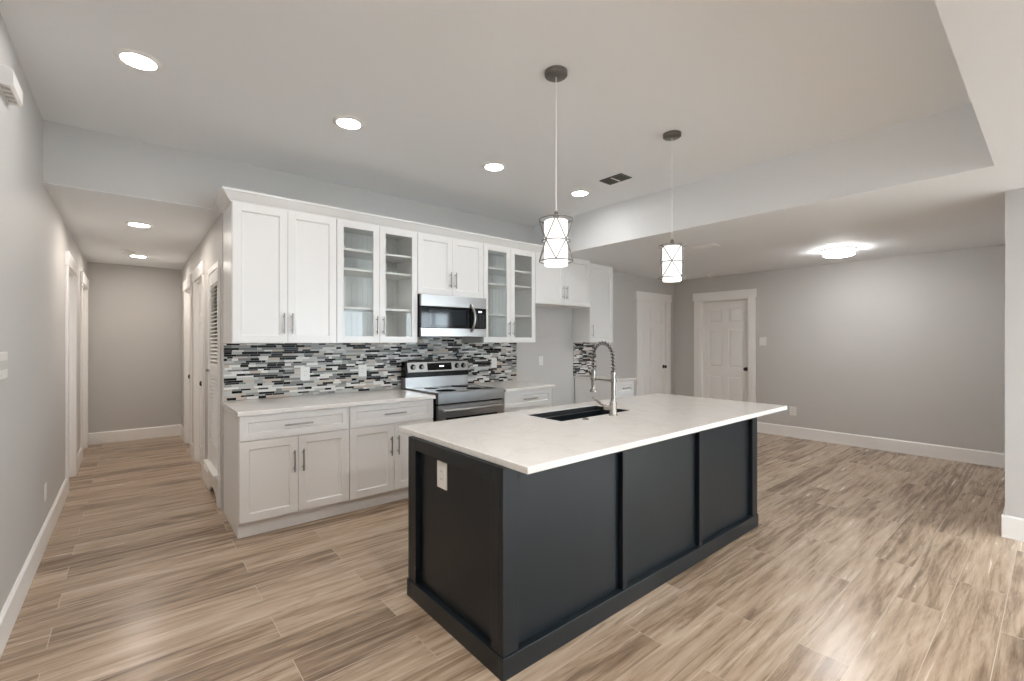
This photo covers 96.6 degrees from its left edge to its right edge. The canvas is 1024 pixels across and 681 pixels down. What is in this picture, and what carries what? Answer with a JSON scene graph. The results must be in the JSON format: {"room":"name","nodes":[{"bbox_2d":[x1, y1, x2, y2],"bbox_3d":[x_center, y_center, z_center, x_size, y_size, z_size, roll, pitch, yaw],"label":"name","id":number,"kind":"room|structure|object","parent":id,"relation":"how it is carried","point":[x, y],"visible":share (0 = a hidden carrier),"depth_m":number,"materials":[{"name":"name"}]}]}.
{"room":"kitchen","nodes":[
{"label":"kitchen","id":0,"kind":"room"},
{"bbox_2d":[0,13,86,612],"bbox_3d":[-2.069,-0.101,1.660,0.120,3.030,12.040,0,0,-40],"label":"wall","id":1,"kind":"structure","parent":0,"point":[35,238],"depth_m":2.66,"materials":[{"name":"grey paint"}]},
{"bbox_2d":[0,352,7,379],"bbox_3d":[-2.337,0.111,2.088,0.016,0.125,0.200,0,0,-40],"label":"light switch","id":2,"kind":"object","parent":1,"relation":"attached to","point":[3,355],"visible":1,"depth_m":2.09,"materials":[{"name":"white plastic"}]},
{"bbox_2d":[0,64,22,106],"bbox_3d":[-2.370,-1.203,2.155,0.051,0.087,0.245,0,0,-40],"label":"door chime","id":3,"kind":"object","parent":1,"relation":"attached to","point":[10,88],"visible":1,"depth_m":2.11,"materials":[{"name":"white plastic"}]},
{"bbox_2d":[0,448,81,657],"bbox_3d":[-1.664,1.334,1.282,0.016,0.160,10.700,0,0,-40],"label":"baseboard","id":4,"kind":"structure","parent":1,"relation":"attached to","point":[10,611],"depth_m":2.62,"materials":[{"name":"white wood"}]},
{"bbox_2d":[44,482,46,500],"bbox_3d":[-3.268,1.054,3.199,0.009,0.118,0.075,0,0,-40],"label":"wall outlet","id":5,"kind":"object","parent":1,"relation":"attached to","point":[45,485],"visible":1,"depth_m":3.17,"materials":[{"name":"white plastic"}]},
{"bbox_2d":[65,251,77,493],"bbox_3d":[-4.413,0.294,4.484,0.156,2.240,0.936,0,0,-40],"label":"door","id":6,"kind":"structure","parent":1,"relation":"in","point":[71,266],"depth_m":4.75,"materials":[{"name":"white wood"}]},
{"bbox_2d":[80,271,88,459],"bbox_3d":[-5.448,0.294,5.724,0.156,2.240,1.006,0,0,-40],"label":"door","id":7,"kind":"structure","parent":1,"relation":"in","point":[84,281],"depth_m":6.02,"materials":[{"name":"white wood"}]},
{"bbox_2d":[87,262,180,432],"bbox_3d":[-5.393,0.164,6.649,1.165,2.500,0.120,0,0,-40],"label":"wall","id":8,"kind":"structure","parent":0,"point":[134,312],"depth_m":6.54,"materials":[{"name":"grey paint"}]},
{"bbox_2d":[88,424,180,444],"bbox_3d":[-5.395,1.334,6.558,1.045,0.160,0.016,0,0,-40],"label":"baseboard","id":9,"kind":"structure","parent":8,"relation":"attached to","point":[171,430],"depth_m":6.52,"materials":[{"name":"white wood"}]},
{"bbox_2d":[181,215,219,458],"bbox_3d":[-3.694,0.164,5.428,0.120,2.500,3.930,0,0,-40],"label":"wall","id":10,"kind":"structure","parent":0,"point":[208,250],"depth_m":4.65,"materials":[{"name":"grey paint"}]},
{"bbox_2d":[183,274,192,454],"bbox_3d":[-4.238,0.294,6.062,0.162,2.240,1.016,0,0,-40],"label":"door","id":11,"kind":"structure","parent":10,"relation":"in","point":[187,284],"depth_m":6.32,"materials":[{"name":"white wood"}]},
{"bbox_2d":[180,424,207,487],"bbox_3d":[-3.962,1.334,5.644,0.016,0.160,3.224,0,0,-40],"label":"baseboard","id":12,"kind":"structure","parent":10,"relation":"attached to","point":[205,470],"depth_m":4.65,"materials":[{"name":"white wood"}]},
{"bbox_2d":[192,261,204,477],"bbox_3d":[-3.424,0.294,5.087,0.162,2.240,0.996,0,0,-40],"label":"door","id":13,"kind":"structure","parent":10,"relation":"in","point":[198,272],"depth_m":5.33,"materials":[{"name":"white wood"}]},
{"bbox_2d":[203,459,220,479],"bbox_3d":[-2.700,1.156,4.141,0.102,0.044,0.720,0,0,-40],"label":"trim","id":14,"kind":"structure","parent":10,"relation":"attached to","point":[208,464],"depth_m":4.04,"materials":[{"name":"white wood"}]},
{"bbox_2d":[206,261,219,474],"bbox_3d":[-2.689,0.224,4.154,0.108,1.820,0.675,0,0,-40],"label":"door","id":15,"kind":"structure","parent":10,"relation":"in","point":[213,370],"depth_m":4.19,"materials":[{"name":"white wood"}]},
{"bbox_2d":[208,471,219,507],"bbox_3d":[-2.704,1.285,4.139,0.018,0.258,0.700,0,0,-40],"label":"trim","id":16,"kind":"structure","parent":10,"relation":"attached to","point":[214,483],"depth_m":4.00,"materials":[{"name":"white wood"}]},
{"bbox_2d":[43,120,672,511],"bbox_3d":[-0.188,-0.101,5.716,7.965,3.030,0.120,0,0,-40],"label":"wall","id":17,"kind":"structure","parent":0,"point":[73,156],"depth_m":4.09,"materials":[{"name":"grey paint"}]},
{"bbox_2d":[223,201,335,342],"bbox_3d":[-1.949,-0.531,3.863,0.785,1.090,0.466,0,0,-40],"label":"upper cabinet","id":18,"kind":"object","parent":17,"relation":"attached to","point":[279,266],"visible":1,"depth_m":3.68,"materials":[{"name":"white wood"}]},
{"bbox_2d":[214,186,542,252],"bbox_3d":[-0.924,-1.108,4.712,3.580,0.088,0.477,0,0,-40],"label":"crown molding","id":19,"kind":"structure","parent":18,"relation":"attached to","point":[226,195],"depth_m":4.04,"materials":[{"name":"white wood"}]},
{"bbox_2d":[224,337,516,400],"bbox_3d":[-1.169,0.214,4.813,3.190,0.600,0.010,0,0,-40],"label":"tile backsplash","id":20,"kind":"structure","parent":17,"relation":"attached to","point":[251,370],"depth_m":4.40,"materials":[{"name":"tile"}]},
{"bbox_2d":[300,367,309,379],"bbox_3d":[-1.900,0.296,4.191,0.082,0.118,0.009,0,0,-40],"label":"wall outlet","id":21,"kind":"object","parent":20,"relation":"attached to","point":[304,371],"visible":1,"depth_m":4.19,"materials":[{"name":"white plastic"}]},
{"bbox_2d":[358,364,366,376],"bbox_3d":[-1.486,0.289,4.537,0.082,0.118,0.009,0,0,-40],"label":"wall outlet","id":22,"kind":"object","parent":20,"relation":"attached to","point":[362,369],"visible":1,"depth_m":4.53,"materials":[{"name":"white plastic"}]},
{"bbox_2d":[491,358,496,367],"bbox_3d":[-0.219,0.264,5.594,0.082,0.118,0.009,0,0,-40],"label":"wall outlet","id":23,"kind":"object","parent":20,"relation":"attached to","point":[493,360],"visible":1,"depth_m":5.59,"materials":[{"name":"white plastic"}]},
{"bbox_2d":[336,219,416,342],"bbox_3d":[-1.348,-0.531,4.365,0.782,1.090,0.466,0,0,-40],"label":"upper cabinet","id":24,"kind":"object","parent":17,"relation":"attached to","point":[376,266],"visible":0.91,"depth_m":4.45,"materials":[{"name":"white wood"}]},
{"bbox_2d":[344,248,410,263],"bbox_3d":[-1.371,-0.823,4.392,0.746,0.020,0.372,0,0,-40],"label":"shelf","id":25,"kind":"object","parent":24,"relation":"attached to","point":[356,255],"depth_m":4.42,"materials":[{"name":"white"}]},
{"bbox_2d":[344,268,410,280],"bbox_3d":[-1.371,-0.646,4.392,0.746,0.020,0.372,0,0,-40],"label":"shelf","id":26,"kind":"object","parent":24,"relation":"attached to","point":[349,273],"depth_m":4.41,"materials":[{"name":"white"}]},
{"bbox_2d":[344,306,410,313],"bbox_3d":[-1.371,-0.301,4.392,0.746,0.020,0.372,0,0,-40],"label":"shelf","id":27,"kind":"object","parent":24,"relation":"attached to","point":[347,310],"depth_m":4.45,"materials":[{"name":"white"}]},
{"bbox_2d":[417,233,482,297],"bbox_3d":[-0.741,-0.772,4.871,0.798,0.608,0.466,0,0,-40],"label":"upper cabinet","id":28,"kind":"object","parent":17,"relation":"attached to","point":[445,266],"visible":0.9,"depth_m":4.69,"materials":[{"name":"white wood"}]},
{"bbox_2d":[417,294,485,336],"bbox_3d":[-0.712,-0.255,4.836,0.786,0.419,0.537,0,0,-40],"label":"microwave","id":29,"kind":"object","parent":28,"relation":"attached to","point":[437,315],"visible":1,"depth_m":4.64,"materials":[{"name":"silver metal"}]},
{"bbox_2d":[462,244,534,342],"bbox_3d":[-0.138,-0.531,5.374,0.772,1.090,0.466,0,0,-40],"label":"upper cabinet","id":30,"kind":"object","parent":17,"relation":"attached to","point":[508,273],"visible":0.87,"depth_m":5.46,"materials":[{"name":"white wood"}]},
{"bbox_2d":[488,267,530,276],"bbox_3d":[-0.161,-0.823,5.401,0.736,0.020,0.372,0,0,-40],"label":"shelf","id":31,"kind":"object","parent":30,"relation":"attached to","point":[492,271],"depth_m":5.47,"materials":[{"name":"white"}]},
{"bbox_2d":[488,282,530,290],"bbox_3d":[-0.161,-0.646,5.401,0.736,0.020,0.372,0,0,-40],"label":"shelf","id":32,"kind":"object","parent":30,"relation":"attached to","point":[491,286],"depth_m":5.48,"materials":[{"name":"white"}]},
{"bbox_2d":[488,313,530,317],"bbox_3d":[-0.161,-0.301,5.401,0.736,0.020,0.372,0,0,-40],"label":"shelf","id":33,"kind":"object","parent":30,"relation":"attached to","point":[490,315],"depth_m":5.44,"materials":[{"name":"white wood"}]},
{"bbox_2d":[539,356,542,364],"bbox_3d":[0.389,0.259,6.114,0.075,0.118,0.009,0,0,-40],"label":"wall outlet","id":34,"kind":"object","parent":17,"relation":"attached to","point":[540,357],"visible":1,"depth_m":6.11,"materials":[{"name":"white plastic"}]},
{"bbox_2d":[535,252,589,308],"bbox_3d":[0.540,-0.772,5.939,0.993,0.627,0.466,0,0,-40],"label":"upper cabinet","id":35,"kind":"object","parent":17,"relation":"attached to","point":[568,287],"visible":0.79,"depth_m":5.80,"materials":[{"name":"white wood"}]},
{"bbox_2d":[573,342,595,375],"bbox_3d":[1.067,0.256,6.678,0.495,0.482,0.010,0,0,-40],"label":"tile backsplash","id":36,"kind":"structure","parent":17,"relation":"attached to","point":[582,351],"depth_m":6.64,"materials":[{"name":"tile"}]},
{"bbox_2d":[573,263,612,341],"bbox_3d":[1.175,-0.536,6.537,0.510,1.099,0.361,0,0,-40],"label":"upper cabinet","id":37,"kind":"object","parent":17,"relation":"attached to","point":[594,323],"visible":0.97,"depth_m":6.43,"materials":[{"name":"white wood"}]},
{"bbox_2d":[636,291,671,395],"bbox_3d":[2.401,0.294,7.855,1.046,2.240,0.172,0,0,-40],"label":"door","id":38,"kind":"structure","parent":17,"relation":"in","point":[653,310],"depth_m":7.83,"materials":[{"name":"white wood"}]},
{"bbox_2d":[0,0,1023,279],"bbox_3d":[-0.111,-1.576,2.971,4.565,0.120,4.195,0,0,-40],"label":"ceiling","id":39,"kind":"structure","parent":0,"point":[440,90],"depth_m":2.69,"materials":[{"name":"white paint"}]},
{"bbox_2d":[120,250,134,254],"bbox_3d":[-4.639,-1.066,5.507,0.132,0.041,0.132,0,0,-40],"label":"smoke detector","id":40,"kind":"object","parent":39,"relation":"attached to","point":[125,252],"visible":1,"depth_m":5.47,"materials":[{"name":"white plastic"}]},
{"bbox_2d":[113,48,162,71],"bbox_3d":[-2.014,-1.512,2.461,0.208,0.009,0.208,0,0,-40],"label":"recessed light","id":41,"kind":"object","parent":39,"relation":"in","point":[136,59],"visible":1,"depth_m":2.45,"materials":[{"name":"white plastic"}]},
{"bbox_2d":[128,254,147,257],"bbox_3d":[-4.754,-1.082,5.801,0.208,0.009,0.208,0,0,-40],"label":"recessed light","id":42,"kind":"object","parent":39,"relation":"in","point":[133,255],"visible":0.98,"depth_m":5.81,"materials":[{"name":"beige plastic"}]},
{"bbox_2d":[125,222,152,227],"bbox_3d":[-3.465,-1.082,4.240,0.208,0.009,0.208,0,0,-40],"label":"recessed light","id":43,"kind":"object","parent":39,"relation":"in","point":[136,224],"visible":1,"depth_m":4.22,"materials":[{"name":"white"}]},
{"bbox_2d":[333,115,363,129],"bbox_3d":[-1.132,-1.512,3.164,0.208,0.009,0.208,0,0,-40],"label":"recessed light","id":44,"kind":"object","parent":39,"relation":"in","point":[343,121],"visible":1,"depth_m":3.15,"materials":[{"name":"white plastic"}]},
{"bbox_2d":[482,162,505,170],"bbox_3d":[-0.156,-1.512,3.955,0.208,0.009,0.208,0,0,-40],"label":"recessed light","id":45,"kind":"object","parent":39,"relation":"in","point":[490,166],"visible":1,"depth_m":3.94,"materials":[{"name":"white"}]},
{"bbox_2d":[539,65,573,267],"bbox_3d":[0.248,-0.970,2.568,0.194,1.092,0.194,0,0,-40],"label":"pendant light","id":46,"kind":"object","parent":39,"relation":"hanging from","point":[556,248],"visible":1,"depth_m":2.52,"materials":[{"name":"white glass"}]},
{"bbox_2d":[570,190,589,196],"bbox_3d":[0.694,-1.512,4.662,0.208,0.009,0.208,0,0,-40],"label":"recessed light","id":47,"kind":"object","parent":39,"relation":"in","point":[578,193],"visible":1,"depth_m":4.65,"materials":[{"name":"white plastic"}]},
{"bbox_2d":[599,173,631,184],"bbox_3d":[0.965,-1.512,4.255,0.163,0.008,0.250,0,0,-40],"label":"ceiling vent","id":48,"kind":"object","parent":39,"relation":"in","point":[620,177],"visible":1,"depth_m":4.25,"materials":[{"name":"grey metal"}]},
{"bbox_2d":[658,130,685,282],"bbox_3d":[1.170,-0.977,3.336,0.194,1.078,0.194,0,0,-40],"label":"pendant light","id":49,"kind":"object","parent":39,"relation":"hanging from","point":[673,255],"visible":1,"depth_m":3.28,"materials":[{"name":"white glass"}]},
{"bbox_2d":[690,243,719,248],"bbox_3d":[2.195,-1.082,5.197,0.150,0.008,0.270,0,0,-40],"label":"ceiling vent","id":50,"kind":"object","parent":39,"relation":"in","point":[711,244],"visible":1,"depth_m":5.18,"materials":[{"name":"white metal"}]},
{"bbox_2d":[822,246,856,257],"bbox_3d":[3.851,-1.043,5.374,0.340,0.086,0.340,0,0,-40],"label":"flush light","id":51,"kind":"object","parent":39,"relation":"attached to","point":[844,251],"visible":1,"depth_m":5.27,"materials":[{"name":"white glass"}]},
{"bbox_2d":[0,432,1023,680],"bbox_3d":[1.036,1.464,4.250,8.205,0.100,12.040,0,0,-40],"label":"floor","id":52,"kind":"structure","parent":0,"point":[858,563],"depth_m":2.56,"materials":[{"name":"brown wood"}]},
{"bbox_2d":[223,407,348,538],"bbox_3d":[-1.846,0.972,3.737,0.783,0.884,0.756,0,0,-40],"label":"base cabinet","id":53,"kind":"object","parent":52,"relation":"on","point":[281,470],"visible":0.97,"depth_m":3.45,"materials":[{"name":"white wood"}]},
{"bbox_2d":[221,389,435,416],"bbox_3d":[-1.554,0.513,3.991,1.586,0.032,0.757,0,0,-40],"label":"countertop","id":54,"kind":"structure","parent":53,"relation":"on","point":[250,407],"depth_m":3.79,"materials":[{"name":"stone"}]},
{"bbox_2d":[347,399,432,511],"bbox_3d":[-1.245,0.972,4.238,0.782,0.884,0.756,0,0,-40],"label":"base cabinet","id":55,"kind":"object","parent":52,"relation":"on","point":[378,451],"visible":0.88,"depth_m":3.91,"materials":[{"name":"white wood"}]},
{"bbox_2d":[401,360,504,421],"bbox_3d":[-0.605,0.812,4.736,0.782,1.203,0.812,0,0,-40],"label":"range","id":56,"kind":"object","parent":52,"relation":"on","point":[455,400],"visible":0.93,"depth_m":4.71,"materials":[{"name":"silver metal"}]},
{"bbox_2d":[410,384,492,392],"bbox_3d":[-0.604,0.498,4.734,0.742,0.022,0.605,0,0,-40],"label":"cooktop","id":57,"kind":"object","parent":56,"relation":"in","point":[425,388],"depth_m":4.72,"materials":[{"name":"grey glass"}]},
{"bbox_2d":[501,388,551,412],"bbox_3d":[-0.031,0.972,5.251,0.700,0.884,0.756,0,0,-40],"label":"base cabinet","id":58,"kind":"object","parent":52,"relation":"on","point":[537,398],"visible":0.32,"depth_m":4.97,"materials":[{"name":"white wood"}]},
{"bbox_2d":[472,381,554,391],"bbox_3d":[-0.029,0.513,5.264,0.731,0.032,0.757,0,0,-40],"label":"countertop","id":59,"kind":"structure","parent":58,"relation":"on","point":[509,386],"depth_m":5.14,"materials":[{"name":"stone"}]},
{"bbox_2d":[407,409,757,680],"bbox_3d":[0.640,0.972,3.033,2.508,0.884,0.890,0,0,-40],"label":"kitchen island","id":60,"kind":"object","parent":52,"relation":"on","point":[515,566],"visible":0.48,"depth_m":2.30,"materials":[{"name":"black paint"}]},
{"bbox_2d":[437,460,446,490],"bbox_3d":[-0.355,0.679,2.314,0.009,0.135,0.092,0,0,-40],"label":"wall outlet","id":61,"kind":"object","parent":60,"relation":"attached to","point":[441,466],"visible":1,"depth_m":2.31,"materials":[{"name":"white plastic"}]},
{"bbox_2d":[440,468,442,481],"bbox_3d":[-0.357,0.679,2.313,0.004,0.068,0.033,0,0,-40],"label":"socket","id":62,"kind":"object","parent":61,"relation":"attached to","point":[441,469],"depth_m":2.31,"materials":[{"name":"white plastic"}]},
{"bbox_2d":[399,393,786,473],"bbox_3d":[0.734,0.514,3.109,2.700,0.030,1.137,0,0,-40],"label":"island countertop","id":63,"kind":"structure","parent":60,"relation":"on","point":[519,441],"depth_m":2.58,"materials":[{"name":"stone"}]},
{"bbox_2d":[530,406,628,417],"bbox_3d":[0.483,0.626,3.216,0.735,0.243,0.341,0,0,-40],"label":"sink","id":64,"kind":"object","parent":63,"relation":"in","point":[569,411],"visible":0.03,"depth_m":3.39,"materials":[{"name":"black metal"}]},
{"bbox_2d":[590,341,617,415],"bbox_3d":[0.614,0.246,3.128,0.101,0.505,0.228,0,0,-40],"label":"kitchen faucet","id":65,"kind":"object","parent":63,"relation":"on","point":[612,407],"visible":1,"depth_m":3.08,"materials":[{"name":"silver metal"}]},
{"bbox_2d":[575,379,633,403],"bbox_3d":[1.293,0.972,6.355,0.397,0.884,0.756,0,0,-40],"label":"base cabinet","id":66,"kind":"object","parent":52,"relation":"on","point":[582,386],"visible":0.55,"depth_m":6.19,"materials":[{"name":"white wood"}]},
{"bbox_2d":[574,375,636,381],"bbox_3d":[1.291,0.513,6.364,0.435,0.032,0.757,0,0,-40],"label":"countertop","id":67,"kind":"structure","parent":66,"relation":"on","point":[588,377],"depth_m":6.28,"materials":[{"name":"stone"}]},
{"bbox_2d":[673,244,1004,452],"bbox_3d":[5.437,0.164,5.284,0.120,2.500,7.990,0,0,-40],"label":"wall","id":68,"kind":"structure","parent":0,"point":[911,348],"depth_m":5.94,"materials":[{"name":"grey paint"}]},
{"bbox_2d":[693,288,756,402],"bbox_3d":[3.529,0.294,7.560,0.156,2.240,1.046,0,0,-40],"label":"door","id":69,"kind":"structure","parent":68,"relation":"in","point":[724,321],"depth_m":7.55,"materials":[{"name":"white wood"}]},
{"bbox_2d":[759,337,765,345],"bbox_3d":[3.874,-0.001,7.050,0.018,0.130,0.100,0,0,-40],"label":"light switch","id":70,"kind":"object","parent":68,"relation":"attached to","point":[762,340],"visible":1,"depth_m":7.06,"materials":[{"name":"white plastic"}]},
{"bbox_2d":[790,406,795,415],"bbox_3d":[4.145,1.028,6.732,0.009,0.130,0.090,0,0,-40],"label":"wall outlet","id":71,"kind":"object","parent":68,"relation":"attached to","point":[792,409],"visible":1,"depth_m":6.73,"materials":[{"name":"white plastic"}]},
{"bbox_2d":[757,422,1004,467],"bbox_3d":[4.248,1.334,6.604,0.016,0.160,4.200,0,0,-40],"label":"baseboard","id":72,"kind":"structure","parent":68,"relation":"attached to","point":[995,459],"depth_m":5.85,"materials":[{"name":"white wood"}]},
{"bbox_2d":[1005,188,1023,517],"bbox_3d":[4.630,0.164,4.090,2.650,2.500,0.150,0,0,-40],"label":"wall partition","id":73,"kind":"structure","parent":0,"point":[1014,199],"depth_m":3.26,"materials":[{"name":"grey paint"}]},
{"bbox_2d":[1002,507,1023,541],"bbox_3d":[4.624,1.334,4.085,2.666,0.160,0.182,0,0,-40],"label":"baseboard","id":74,"kind":"structure","parent":73,"relation":"attached to","point":[1012,527],"depth_m":3.26,"materials":[{"name":"white wood"}]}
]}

